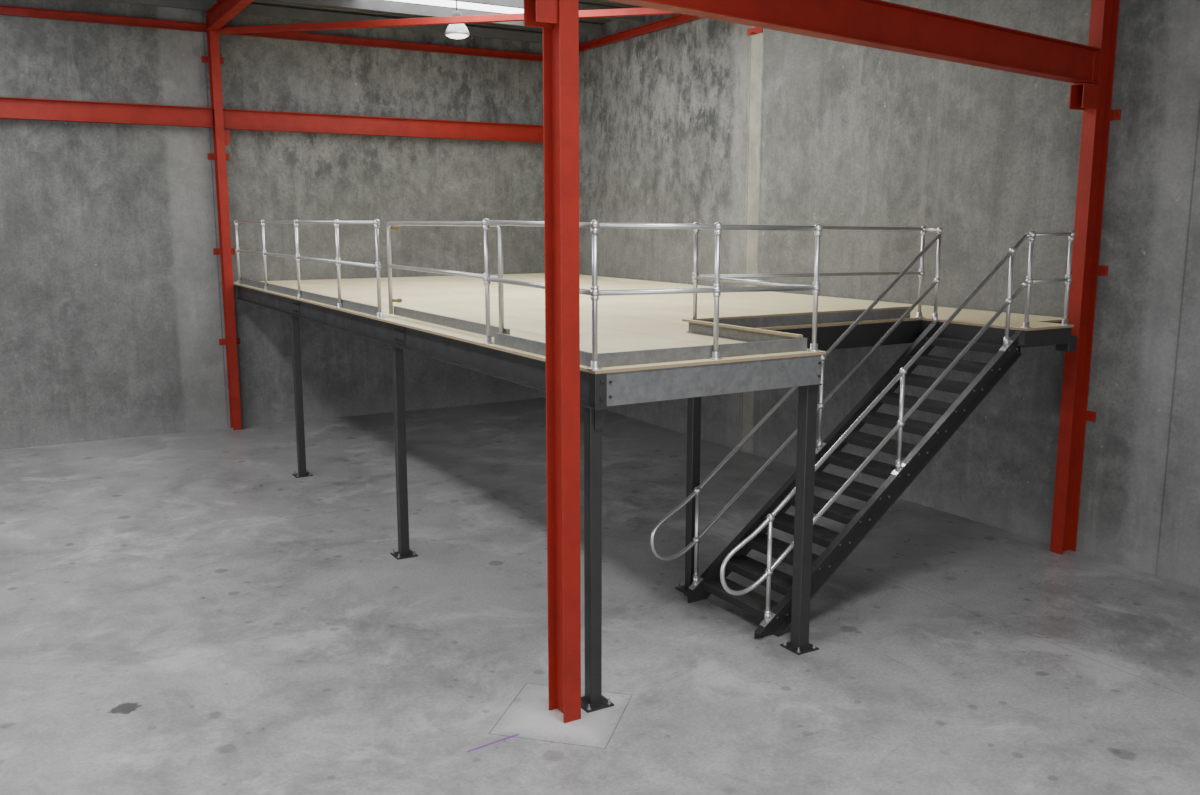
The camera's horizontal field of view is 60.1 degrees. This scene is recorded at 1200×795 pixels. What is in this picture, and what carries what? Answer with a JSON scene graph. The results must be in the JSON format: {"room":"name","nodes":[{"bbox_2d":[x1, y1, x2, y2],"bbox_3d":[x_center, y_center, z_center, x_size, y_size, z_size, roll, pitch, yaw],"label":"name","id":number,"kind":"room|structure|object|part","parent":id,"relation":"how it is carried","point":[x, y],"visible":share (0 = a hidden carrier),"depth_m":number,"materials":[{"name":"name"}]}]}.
{"room":"warehouse","nodes":[
{"label":"warehouse","id":0,"kind":"room"},
{"bbox_2d":[0,0,545,449],"bbox_3d":[-11.416,-2.664,15.561,24.420,7.430,0.200,-6,11,-30],"label":"wall","id":1,"kind":"structure","parent":0,"point":[112,326],"depth_m":18.23,"materials":[{"name":"concrete"}]},
{"bbox_2d":[217,0,642,33],"bbox_3d":[-5.179,-4.497,4.551,24.420,0.040,24.295,-6,11,-30],"label":"ceiling","id":2,"kind":"structure","parent":0,"point":[603,3],"depth_m":18.33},
{"bbox_2d":[390,0,523,13],"bbox_3d":[-1.022,-6.258,15.086,3.050,0.012,6.450,-6,11,-30],"label":"window","id":3,"kind":"structure","parent":2,"relation":"attached to","point":[446,3],"depth_m":17.73,"materials":[{"name":"white"}]},
{"bbox_2d":[445,1,469,38],"bbox_3d":[-2.373,-6.283,17.188,0.410,0.640,0.410,-6,11,-30],"label":"lamp","id":4,"kind":"object","parent":2,"relation":"hanging from","point":[454,31],"visible":0.7,"depth_m":17.10,"materials":[{"name":"metal"}]},
{"bbox_3d":[-2.373,-6.135,17.213,0.410,0.240,0.410,-6,11,-30],"label":"lamp shade","id":5,"kind":"part","parent":4,"relation":"part of","materials":[{"name":"metal"}]},
{"bbox_2d":[0,398,1199,794],"bbox_3d":[-5.145,2.843,5.941,24.620,0.200,24.500,-6,11,-30],"label":"floor","id":6,"kind":"structure","parent":0,"point":[184,613],"depth_m":9.32,"materials":[{"name":"concrete"}]},
{"bbox_2d":[201,14,241,429],"bbox_3d":[-6.575,-2.962,18.146,0.366,7.150,0.255,-6,11,-30],"label":"steel column","id":7,"kind":"structure","parent":6,"relation":"on","point":[221,137],"depth_m":18.07,"materials":[{"name":"red metal"}]},
{"bbox_2d":[0,5,206,31],"bbox_3d":[-14.132,-5.528,13.255,17.320,0.130,0.070,-6,11,-30],"label":"channel","id":8,"kind":"object","parent":7,"relation":"attached to","point":[4,10],"visible":1,"depth_m":16.80,"materials":[{"name":"red paint"}]},
{"bbox_2d":[0,97,213,127],"bbox_3d":[-14.097,-4.059,13.444,17.320,0.320,0.165,-6,11,-30],"label":"steel beam","id":9,"kind":"structure","parent":7,"relation":"attached to","point":[10,107],"depth_m":16.93,"materials":[{"name":"red metal"}]},
{"bbox_2d":[205,0,253,30],"bbox_3d":[-3.308,-5.385,11.971,0.165,0.290,12.840,-6,11,-30],"label":"steel beam","id":10,"kind":"structure","parent":7,"relation":"on","point":[221,12],"depth_m":16.46,"materials":[{"name":"red metal"}]},
{"bbox_2d":[99,0,542,42],"bbox_3d":[-11.093,-6.067,14.577,24.170,0.170,0.065,-6,11,-30],"label":"roof purlin","id":11,"kind":"structure","parent":10,"relation":"on","point":[204,5],"depth_m":18.15,"materials":[{"name":"metal"}]},
{"bbox_2d":[275,0,602,34],"bbox_3d":[-10.370,-5.862,13.372,24.170,0.170,0.065,-6,11,-30],"label":"roof purlin","id":12,"kind":"structure","parent":10,"relation":"on","point":[372,5],"depth_m":17.52,"materials":[{"name":"metal"}]},
{"bbox_2d":[218,7,679,34],"bbox_3d":[-2.004,-6.011,16.483,9.046,0.100,0.100,2,10,13],"label":"brace","id":13,"kind":"object","parent":10,"relation":"attached to","point":[643,11],"visible":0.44,"depth_m":16.65,"materials":[{"name":"red paint"}]},
{"bbox_2d":[450,0,643,21],"bbox_3d":[-9.648,-5.657,12.167,24.170,0.170,0.065,-6,11,-30],"label":"roof purlin","id":14,"kind":"structure","parent":10,"relation":"on","point":[505,3],"depth_m":17.00,"materials":[{"name":"metal"}]},
{"bbox_2d":[223,26,542,61],"bbox_3d":[-3.708,-6.562,19.333,6.580,0.130,0.070,-6,11,-30],"label":"channel","id":15,"kind":"object","parent":7,"relation":"attached to","point":[299,36],"visible":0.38,"depth_m":19.29,"materials":[{"name":"red paint"}]},
{"bbox_2d":[223,109,543,142],"bbox_3d":[-3.656,-5.085,19.533,6.620,0.330,0.165,-6,11,-30],"label":"steel beam","id":16,"kind":"structure","parent":7,"relation":"attached to","point":[234,119],"depth_m":19.25,"materials":[{"name":"red metal"}]},
{"bbox_2d":[524,0,580,722],"bbox_3d":[-0.336,-0.959,7.272,0.303,6.850,0.250,-6,11,-30],"label":"steel column","id":17,"kind":"structure","parent":6,"relation":"on","point":[559,19],"depth_m":7.37,"materials":[{"name":"red metal"}]},
{"bbox_2d":[233,273,1076,712],"bbox_3d":[-0.481,-0.106,14.836,6.720,2.630,12.882,-6,11,-30],"label":"platform","id":18,"kind":"object","parent":6,"relation":"on","point":[654,321],"visible":0.85,"depth_m":10.57,"materials":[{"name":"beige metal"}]},
{"bbox_3d":[-4.369,-1.299,14.895,0.026,0.190,0.320,-6,11,-30],"label":"splice plate","id":19,"kind":"part","parent":18,"relation":"part of","materials":[{"name":"black metal"}]},
{"bbox_3d":[-4.390,1.138,15.296,0.240,0.022,0.240,-6,11,-30],"label":"plate","id":20,"kind":"part","parent":18,"relation":"part of","materials":[{"name":"black metal"}]},
{"bbox_2d":[234,219,383,317],"bbox_3d":[-4.396,-1.985,14.783,0.112,1.093,7.662,-6,11,-30],"label":"guardrail","id":21,"kind":"object","parent":18,"relation":"on","point":[338,302],"visible":1,"depth_m":13.61,"materials":[{"name":"silver metal"}]},
{"bbox_3d":[-6.228,-2.504,17.828,0.104,1.093,0.104,-6,11,-30],"label":"rail post","id":22,"kind":"part","parent":21,"relation":"part of","materials":[{"name":"silver metal"}]},
{"bbox_3d":[-5.230,-2.220,16.165,0.104,1.093,0.104,-6,11,-30],"label":"rail post","id":23,"kind":"part","parent":21,"relation":"part of","materials":[{"name":"silver metal"}]},
{"bbox_3d":[-4.222,-1.935,14.485,0.104,1.093,0.104,-6,11,-30],"label":"rail post","id":24,"kind":"part","parent":21,"relation":"part of","materials":[{"name":"silver metal"}]},
{"bbox_3d":[-4.360,-2.475,14.629,0.041,0.041,7.400,-6,11,-30],"label":"rail","id":25,"kind":"part","parent":21,"relation":"part of","materials":[{"name":"silver metal"}]},
{"bbox_3d":[-4.360,-1.997,14.710,0.041,0.041,7.400,-6,11,-30],"label":"rail","id":26,"kind":"part","parent":21,"relation":"part of","materials":[{"name":"silver metal"}]},
{"bbox_3d":[-3.245,-1.657,12.856,0.104,1.093,0.104,-6,11,-30],"label":"rail post","id":27,"kind":"part","parent":21,"relation":"part of","materials":[{"name":"silver metal"}]},
{"bbox_3d":[-2.476,-1.439,11.575,0.104,1.093,0.104,-6,11,-30],"label":"rail post","id":28,"kind":"part","parent":21,"relation":"part of","materials":[{"name":"silver metal"}]},
{"bbox_3d":[-2.180,-0.678,11.246,0.026,0.190,0.320,-6,11,-30],"label":"splice plate","id":29,"kind":"part","parent":18,"relation":"part of","materials":[{"name":"black metal"}]},
{"bbox_3d":[-2.201,1.759,11.648,0.240,0.022,0.240,-6,11,-30],"label":"plate","id":30,"kind":"part","parent":18,"relation":"part of","materials":[{"name":"black metal"}]},
{"bbox_2d":[386,221,509,336],"bbox_3d":[-1.571,-1.246,10.456,0.149,1.048,3.023,-6,11,-30],"label":"safety gate","id":31,"kind":"object","parent":18,"relation":"on","point":[474,327],"visible":0.9,"depth_m":10.32,"materials":[{"name":"silver metal"}]},
{"bbox_3d":[-1.627,-1.271,10.445,0.041,0.041,2.930,-6,11,-30],"label":"rail","id":32,"kind":"part","parent":31,"relation":"part of","materials":[{"name":"silver metal"}]},
{"bbox_3d":[-0.053,0.063,7.674,0.150,0.012,0.170,-6,11,-30],"label":"cap plate","id":33,"kind":"part","parent":18,"relation":"part of","materials":[{"name":"black metal"}]},
{"bbox_3d":[-0.053,2.369,8.067,0.240,0.022,0.240,-6,11,-30],"label":"plate","id":34,"kind":"part","parent":18,"relation":"part of","materials":[{"name":"black metal"}]},
{"bbox_3d":[0.930,1.946,10.553,0.240,0.022,0.240,-6,11,-30],"label":"plate","id":35,"kind":"part","parent":18,"relation":"part of","materials":[{"name":"black metal"}]},
{"bbox_2d":[482,218,926,369],"bbox_3d":[1.733,-1.105,9.613,5.324,1.093,1.974,-6,11,-30],"label":"guardrail","id":36,"kind":"object","parent":18,"relation":"on","point":[739,328],"visible":1,"depth_m":8.55,"materials":[{"name":"silver metal"}]},
{"bbox_3d":[-0.990,-1.017,9.097,0.104,1.093,0.104,-6,11,-30],"label":"rail post","id":37,"kind":"part","parent":36,"relation":"part of","materials":[{"name":"silver metal"}]},
{"bbox_3d":[-0.514,-1.376,8.220,0.041,0.056,1.870,-6,11,-30],"label":"rail","id":38,"kind":"part","parent":36,"relation":"part of","materials":[{"name":"silver metal"}]},
{"bbox_3d":[-0.514,-0.898,8.301,0.041,0.056,1.870,-6,11,-30],"label":"rail","id":39,"kind":"part","parent":36,"relation":"part of","materials":[{"name":"silver metal"}]},
{"bbox_3d":[-0.038,-0.740,7.511,0.104,1.078,0.104,-6,11,-30],"label":"rail post","id":40,"kind":"part","parent":36,"relation":"part of","materials":[{"name":"silver metal"}]},
{"bbox_3d":[0.921,-1.157,10.020,0.104,1.058,0.104,-6,11,-30],"label":"rail post","id":41,"kind":"part","parent":36,"relation":"part of","materials":[{"name":"silver metal"}]},
{"bbox_3d":[0.874,-0.832,8.043,2.121,0.071,0.041,-6,11,-30],"label":"rail","id":42,"kind":"part","parent":36,"relation":"part of","materials":[{"name":"silver metal"}]},
{"bbox_3d":[0.874,-1.310,7.962,2.121,0.071,0.041,-6,11,-30],"label":"rail","id":43,"kind":"part","parent":36,"relation":"part of","materials":[{"name":"silver metal"}]},
{"bbox_3d":[0.909,-0.826,8.065,0.104,1.063,0.104,-6,11,-30],"label":"rail post","id":44,"kind":"part","parent":36,"relation":"part of","materials":[{"name":"silver metal"}]},
{"bbox_3d":[1.354,-1.035,9.298,0.041,0.051,1.700,-6,11,-30],"label":"rail","id":45,"kind":"part","parent":36,"relation":"part of","materials":[{"name":"silver metal"}]},
{"bbox_3d":[2.256,-1.275,10.800,3.100,0.081,0.041,-6,11,-30],"label":"rail","id":46,"kind":"part","parent":36,"relation":"part of","materials":[{"name":"silver metal"}]},
{"bbox_3d":[1.787,-0.906,8.578,0.104,1.048,0.104,-6,11,-30],"label":"rail post","id":47,"kind":"part","parent":36,"relation":"part of","materials":[{"name":"silver metal"}]},
{"bbox_3d":[2.256,-1.753,10.718,3.100,0.081,0.041,-6,11,-30],"label":"rail","id":48,"kind":"part","parent":36,"relation":"part of","materials":[{"name":"silver metal"}]},
{"bbox_3d":[3.590,-1.402,11.579,0.104,1.018,0.104,-6,11,-30],"label":"rail post","id":49,"kind":"part","parent":36,"relation":"part of","materials":[{"name":"silver metal"}]},
{"bbox_3d":[1.754,2.190,9.121,0.240,0.022,0.240,-6,11,-30],"label":"plate","id":50,"kind":"part","parent":18,"relation":"part of","materials":[{"name":"black metal"}]},
{"bbox_2d":[1020,231,1075,327],"bbox_3d":[4.588,-1.212,10.595,0.724,0.973,0.104,-6,11,-30],"label":"guardrail","id":51,"kind":"object","parent":18,"relation":"on","point":[1071,234],"visible":1,"depth_m":10.53,"materials":[{"name":"silver metal"}]},
{"bbox_3d":[4.322,-1.185,10.440,0.104,0.973,0.104,-6,11,-30],"label":"rail post","id":52,"kind":"part","parent":51,"relation":"part of","materials":[{"name":"silver metal"}]},
{"bbox_3d":[4.588,-1.195,10.598,0.620,0.041,0.041,-6,11,-30],"label":"rail","id":53,"kind":"part","parent":51,"relation":"part of","materials":[{"name":"silver metal"}]},
{"bbox_3d":[4.588,-1.654,10.520,0.620,0.041,0.041,-6,11,-30],"label":"rail","id":54,"kind":"part","parent":51,"relation":"part of","materials":[{"name":"silver metal"}]},
{"bbox_3d":[4.855,-1.238,10.751,0.104,0.973,0.104,-6,11,-30],"label":"rail post","id":55,"kind":"part","parent":51,"relation":"part of","materials":[{"name":"silver metal"}]},
{"bbox_2d":[650,227,1030,638],"bbox_3d":[2.356,0.161,10.269,3.816,3.637,1.363,-6,11,-30],"label":"staircase","id":56,"kind":"structure","parent":6,"relation":"on","point":[776,617],"depth_m":10.22,"materials":[{"name":"black metal"}]},
{"bbox_3d":[0.948,1.377,10.166,0.120,1.035,0.074,-6,11,-30],"label":"rail post","id":57,"kind":"part","parent":56,"relation":"part of","materials":[{"name":"silver metal"}]},
{"bbox_3d":[1.505,1.535,9.237,0.120,1.035,0.074,-6,11,-30],"label":"rail post","id":58,"kind":"part","parent":56,"relation":"part of","materials":[{"name":"silver metal"}]},
{"bbox_3d":[2.094,-0.097,10.603,3.743,3.110,0.041,-6,11,-30],"label":"rail","id":59,"kind":"part","parent":56,"relation":"part of","materials":[{"name":"silver metal"}]},
{"bbox_3d":[2.291,0.068,10.749,0.120,1.035,0.074,-6,11,-30],"label":"rail post","id":60,"kind":"part","parent":56,"relation":"part of","materials":[{"name":"silver metal"}]},
{"bbox_3d":[2.848,0.226,9.820,0.120,1.035,0.074,-6,11,-30],"label":"rail post","id":61,"kind":"part","parent":56,"relation":"part of","materials":[{"name":"silver metal"}]},
{"bbox_3d":[3.694,-1.330,11.353,0.074,1.062,0.074,-6,11,-30],"label":"rail post","id":62,"kind":"part","parent":56,"relation":"part of","materials":[{"name":"silver metal"}]},
{"bbox_3d":[4.088,-0.981,10.358,0.120,1.035,0.074,-6,11,-30],"label":"rail post","id":63,"kind":"part","parent":56,"relation":"part of","materials":[{"name":"silver metal"}]},
{"bbox_2d":[1050,0,1120,554],"bbox_3d":[5.159,-1.742,11.130,0.490,7.100,0.376,-6,11,-30],"label":"steel column","id":64,"kind":"structure","parent":6,"relation":"on","point":[1095,100],"depth_m":11.21,"materials":[{"name":"red metal"}]},
{"bbox_2d":[607,0,1101,83],"bbox_3d":[2.438,-3.196,8.915,6.654,0.490,0.165,-7,12,-35],"label":"steel beam","id":65,"kind":"structure","parent":64,"relation":"attached to","point":[879,24],"depth_m":9.06,"materials":[{"name":"red metal"}]},
{"bbox_2d":[579,0,1199,587],"bbox_3d":[5.364,-1.960,11.429,0.200,7.430,24.500,-6,11,-30],"label":"wall","id":66,"kind":"structure","parent":0,"point":[702,120],"depth_m":12.94,"materials":[{"name":"concrete"}]},
{"bbox_2d":[579,14,702,51],"bbox_3d":[2.211,-6.056,15.822,0.070,0.130,11.950,-6,11,-30],"label":"steel beam","id":67,"kind":"structure","parent":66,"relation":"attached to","point":[682,18],"depth_m":18.41,"materials":[{"name":"red metal"}]},
{"bbox_2d":[747,27,762,35],"bbox_3d":[2.318,-5.570,15.740,0.100,0.100,0.360,-6,11,-30],"label":"wall bracket","id":68,"kind":"object","parent":66,"relation":"attached to","point":[755,30],"visible":0.93,"depth_m":15.74,"materials":[{"name":"red metal"}]}
]}

